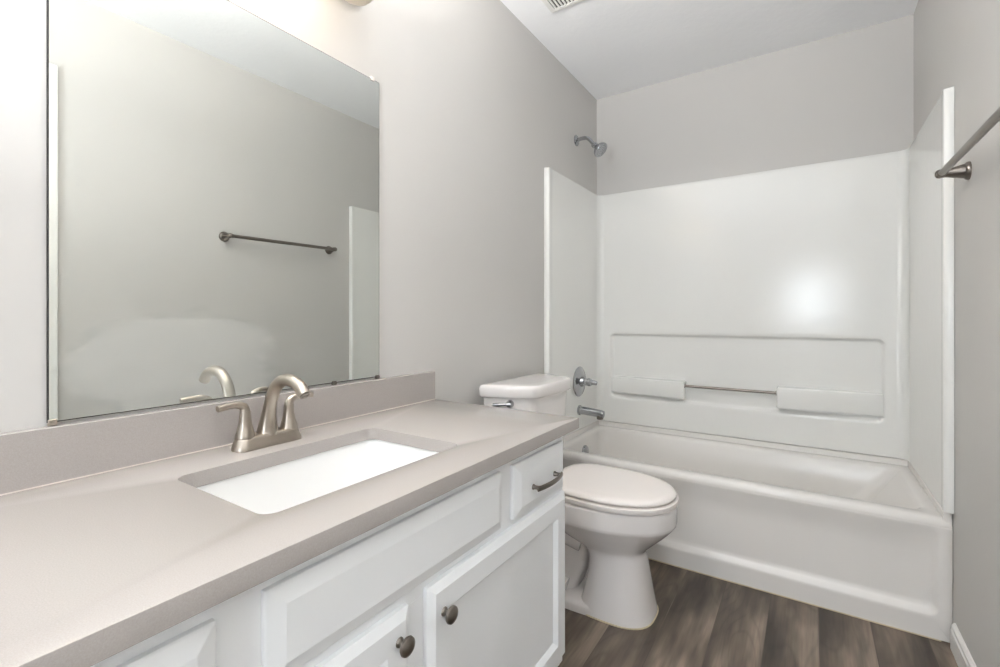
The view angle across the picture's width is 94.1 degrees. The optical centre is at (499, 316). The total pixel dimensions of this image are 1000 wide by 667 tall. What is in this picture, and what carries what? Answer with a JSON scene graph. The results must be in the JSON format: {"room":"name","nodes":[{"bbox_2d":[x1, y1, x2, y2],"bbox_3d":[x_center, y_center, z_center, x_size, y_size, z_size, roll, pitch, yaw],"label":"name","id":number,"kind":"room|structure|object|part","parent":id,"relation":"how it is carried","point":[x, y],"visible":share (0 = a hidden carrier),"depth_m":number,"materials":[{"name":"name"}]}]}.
{"room":"bathroom","nodes":[
{"label":"bathroom","id":0,"kind":"room"},
{"bbox_2d":[0,0,596,432],"bbox_3d":[-0.914,-0.143,0.707,0.100,2.435,5.575,0,0,33],"label":"wall","id":1,"kind":"structure","parent":0,"point":[474,108],"depth_m":1.63,"materials":[{"name":"paint"}]},
{"bbox_2d":[46,0,379,425],"bbox_3d":[-0.576,-0.268,1.117,0.010,0.913,0.749,0,0,33],"label":"wall mirror","id":2,"kind":"object","parent":1,"relation":"attached to","point":[212,172],"visible":1,"depth_m":1.00,"materials":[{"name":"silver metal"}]},
{"bbox_2d":[0,371,434,493],"bbox_3d":[-0.583,0.238,1.098,0.020,0.097,1.271,0,0,33],"label":"backsplash","id":3,"kind":"structure","parent":1,"relation":"attached to","point":[29,458],"depth_m":0.93,"materials":[{"name":"beige stone"}]},
{"bbox_2d":[345,0,371,5],"bbox_3d":[-0.506,-0.908,1.052,0.200,0.179,0.640,0,0,33],"label":"vanity light","id":4,"kind":"object","parent":1,"relation":"attached to","point":[353,2],"visible":1,"depth_m":1.22,"materials":[{"name":"beige glass"}]},
{"bbox_2d":[574,135,606,156],"bbox_3d":[0.507,-0.962,2.605,0.184,0.149,0.086,0,0,33],"label":"shower head","id":5,"kind":"object","parent":1,"relation":"attached to","point":[600,149],"visible":1,"depth_m":2.58},
{"bbox_3d":[0.485,-0.988,2.629,0.115,0.068,0.021,0,0,33],"label":"shower arm","id":6,"kind":"part","parent":5,"relation":"part of","materials":[{"name":"silver metal"}]},
{"bbox_2d":[500,0,917,99],"bbox_3d":[-0.244,-1.411,0.266,1.703,0.100,5.575,0,0,33],"label":"ceiling","id":7,"kind":"structure","parent":0,"point":[611,47],"depth_m":2.21,"materials":[{"name":"paint"}]},
{"bbox_2d":[541,0,583,12],"bbox_3d":[0.270,-1.357,1.912,0.250,0.007,0.250,0,0,33],"label":"ceiling vent","id":8,"kind":"object","parent":7,"relation":"in","point":[553,6],"visible":1,"depth_m":2.02,"materials":[{"name":"white paint"}]},
{"bbox_2d":[558,559,957,666],"bbox_3d":[0.089,1.124,0.046,2.503,0.100,5.575,0,0,33],"label":"floor","id":9,"kind":"structure","parent":0,"point":[701,620],"depth_m":1.56,"materials":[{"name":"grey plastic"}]},
{"bbox_2d":[91,437,564,666],"bbox_3d":[-0.359,0.696,0.937,0.566,0.756,1.240,0,0,33],"label":"vanity cabinet","id":10,"kind":"object","parent":9,"relation":"on","point":[472,575],"visible":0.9,"depth_m":0.84,"materials":[{"name":"white paint"}]},
{"bbox_3d":[-0.409,0.414,0.419,0.018,0.124,0.290,0,0,33],"label":"drawer","id":11,"kind":"part","parent":10,"relation":"part of","materials":[{"name":"white paint"}]},
{"bbox_2d":[0,371,578,666],"bbox_3d":[-0.358,0.254,0.949,0.560,0.127,1.271,0,0,33],"label":"countertop","id":12,"kind":"structure","parent":10,"relation":"on","point":[110,542],"depth_m":0.72,"materials":[{"name":"beige stone"}]},
{"bbox_2d":[216,374,313,452],"bbox_3d":[-0.513,0.205,1.027,0.185,0.163,0.189,0,0,-20],"label":"bathroom faucet","id":13,"kind":"object","parent":12,"relation":"on","point":[268,434],"visible":1,"depth_m":1.02,"materials":[{"name":"silver metal"}]},
{"bbox_3d":[-0.566,0.195,0.989,0.022,0.028,0.070,0,0,33],"label":"lever","id":14,"kind":"part","parent":13,"relation":"part of","materials":[{"name":"silver metal"}]},
{"bbox_3d":[-0.553,0.234,1.010,0.041,0.058,0.041,0,0,33],"label":"handle","id":15,"kind":"part","parent":13,"relation":"part of","materials":[{"name":"silver metal"}]},
{"bbox_3d":[-0.524,0.273,1.052,0.053,0.027,0.156,0,0,33],"label":"plate","id":16,"kind":"part","parent":13,"relation":"part of","materials":[{"name":"silver metal"}]},
{"bbox_3d":[-0.474,0.194,1.019,0.174,0.141,0.049,0,0,33],"label":"spout","id":17,"kind":"part","parent":13,"relation":"part of","materials":[{"name":"silver metal"}]},
{"bbox_3d":[-0.496,0.234,1.095,0.041,0.058,0.041,0,0,33],"label":"handle","id":18,"kind":"part","parent":13,"relation":"part of","materials":[{"name":"silver metal"}]},
{"bbox_3d":[-0.482,0.195,1.115,0.022,0.028,0.070,0,0,33],"label":"lever","id":19,"kind":"part","parent":13,"relation":"part of","materials":[{"name":"silver metal"}]},
{"bbox_2d":[197,439,438,513],"bbox_3d":[-0.335,0.390,0.940,0.338,0.144,0.499,0,0,33],"label":"undermount sink","id":20,"kind":"object","parent":12,"relation":"in","point":[280,487],"visible":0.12,"depth_m":1.06,"materials":[{"name":"ceramic"}]},
{"bbox_3d":[-0.315,0.722,0.562,0.018,0.456,0.572,0,0,33],"label":"door","id":21,"kind":"part","parent":10,"relation":"part of","materials":[{"name":"white paint"}]},
{"bbox_3d":[-0.156,0.539,0.764,0.026,0.032,0.032,0,0,33],"label":"knob","id":22,"kind":"part","parent":10,"relation":"part of","materials":[{"name":"silver metal"}]},
{"bbox_3d":[-0.093,0.548,0.859,0.026,0.032,0.032,0,0,33],"label":"knob","id":23,"kind":"part","parent":10,"relation":"part of","materials":[{"name":"silver metal"}]},
{"bbox_3d":[0.025,0.721,1.077,0.018,0.459,0.570,0,0,33],"label":"door","id":24,"kind":"part","parent":10,"relation":"part of","materials":[{"name":"white paint"}]},
{"bbox_3d":[0.104,0.412,1.198,0.018,0.128,0.265,0,0,33],"label":"drawer","id":25,"kind":"part","parent":10,"relation":"part of","materials":[{"name":"white paint"}]},
{"bbox_3d":[0.126,0.419,1.187,0.031,0.014,0.133,0,0,33],"label":"drawer pull","id":26,"kind":"part","parent":10,"relation":"part of","materials":[{"name":"silver metal"}]},
{"bbox_2d":[479,373,678,629],"bbox_3d":[0.334,0.668,1.804,0.680,0.814,0.484,0,0,33],"label":"toilet","id":27,"kind":"object","parent":9,"relation":"on","point":[613,515],"visible":0.59,"depth_m":1.65,"materials":[{"name":"white ceramic"}]},
{"bbox_3d":[0.013,0.332,1.768,0.078,0.030,0.036,0,0,12],"label":"flush lever","id":28,"kind":"part","parent":27,"relation":"part of","materials":[{"name":"silver metal"}]},
{"bbox_3d":[0.142,0.285,1.931,0.220,0.050,0.484,0,0,33],"label":"tank lid","id":29,"kind":"part","parent":27,"relation":"part of","materials":[{"name":"white ceramic"}]},
{"bbox_3d":[0.138,0.487,1.933,0.195,0.358,0.452,0,0,33],"label":"tank","id":30,"kind":"part","parent":27,"relation":"part of","materials":[{"name":"white ceramic"}]},
{"bbox_3d":[0.422,0.625,1.746,0.452,0.022,0.360,0,0,33],"label":"lid","id":31,"kind":"part","parent":27,"relation":"part of","materials":[{"name":"white plastic"}]},
{"bbox_3d":[0.428,0.651,1.742,0.453,0.020,0.372,0,0,33],"label":"seat","id":32,"kind":"part","parent":27,"relation":"part of","materials":[{"name":"white plastic"}]},
{"bbox_2d":[563,420,952,642],"bbox_3d":[1.043,0.858,2.220,1.501,0.432,0.686,0,0,33],"label":"bathtub","id":33,"kind":"object","parent":9,"relation":"on","point":[858,535],"visible":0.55,"depth_m":1.85,"materials":[{"name":"white plastic"}]},
{"bbox_3d":[0.479,0.756,2.604,0.019,0.074,0.074,0,0,33],"label":"overflow plate","id":34,"kind":"part","parent":33,"relation":"part of","materials":[{"name":"silver metal"}]},
{"bbox_2d":[544,86,953,513],"bbox_3d":[1.040,-0.055,2.216,1.500,1.390,0.702,0,0,33],"label":"tub surround","id":35,"kind":"object","parent":33,"relation":"on","point":[811,305],"visible":0.99,"depth_m":2.35,"materials":[{"name":"white plastic"}]},
{"bbox_3d":[0.439,-0.055,2.612,0.060,1.390,0.702,0,0,33],"label":"panel","id":36,"kind":"part","parent":35,"relation":"part of","materials":[{"name":"white plastic"}]},
{"bbox_2d":[573,366,597,396],"bbox_3d":[0.493,0.367,2.612,0.107,0.170,0.170,0,0,33],"label":"valve","id":37,"kind":"object","parent":35,"relation":"attached to","point":[580,381],"visible":1,"depth_m":2.60,"materials":[{"name":"silver metal"}]},
{"bbox_3d":[0.487,0.367,2.616,0.064,0.058,0.058,0,0,33],"label":"valve stem","id":38,"kind":"part","parent":37,"relation":"part of","materials":[{"name":"silver metal"}]},
{"bbox_2d":[577,405,604,419],"bbox_3d":[0.510,0.534,2.600,0.148,0.067,0.056,0,0,33],"label":"tub spout","id":39,"kind":"object","parent":35,"relation":"attached to","point":[599,414],"visible":1,"depth_m":2.58,"materials":[{"name":"silver metal"}]},
{"bbox_3d":[1.226,-0.055,2.498,1.381,1.390,0.026,0,0,33],"label":"panel","id":40,"kind":"part","parent":35,"relation":"part of","materials":[{"name":"white plastic"}]},
{"bbox_3d":[1.642,-0.055,1.819,0.060,1.390,0.702,0,0,33],"label":"panel","id":41,"kind":"part","parent":35,"relation":"part of","materials":[{"name":"white plastic"}]},
{"bbox_2d":[563,425,952,528],"bbox_3d":[1.044,0.832,2.222,1.500,0.325,0.682,0,0,33],"label":"basin","id":42,"kind":"object","parent":33,"relation":"in","point":[718,482],"depth_m":2.09,"materials":[{"name":"white ceramic"}]},
{"bbox_2d":[914,0,999,666],"bbox_3d":[0.425,-0.143,-0.175,0.100,2.435,5.575,0,0,33],"label":"wall","id":43,"kind":"structure","parent":0,"point":[957,42],"depth_m":1.33,"materials":[{"name":"paint"}]},
{"bbox_2d":[950,623,976,666],"bbox_3d":[1.062,1.032,0.895,0.013,0.085,1.463,0,0,33],"label":"baseboard","id":44,"kind":"structure","parent":43,"relation":"attached to","point":[963,658],"depth_m":1.43,"materials":[{"name":"white paint"}]},
{"bbox_2d":[934,107,999,179],"bbox_3d":[1.176,-0.429,1.125,0.076,0.060,0.704,0,0,33],"label":"towel bar","id":45,"kind":"object","parent":43,"relation":"attached to","point":[964,171],"visible":1,"depth_m":1.24,"materials":[{"name":"silver metal"}]},
{"bbox_3d":[1.355,-0.432,1.397,0.076,0.054,0.054,0,0,33],"label":"post","id":46,"kind":"part","parent":45,"relation":"part of","materials":[{"name":"silver metal"}]}
]}

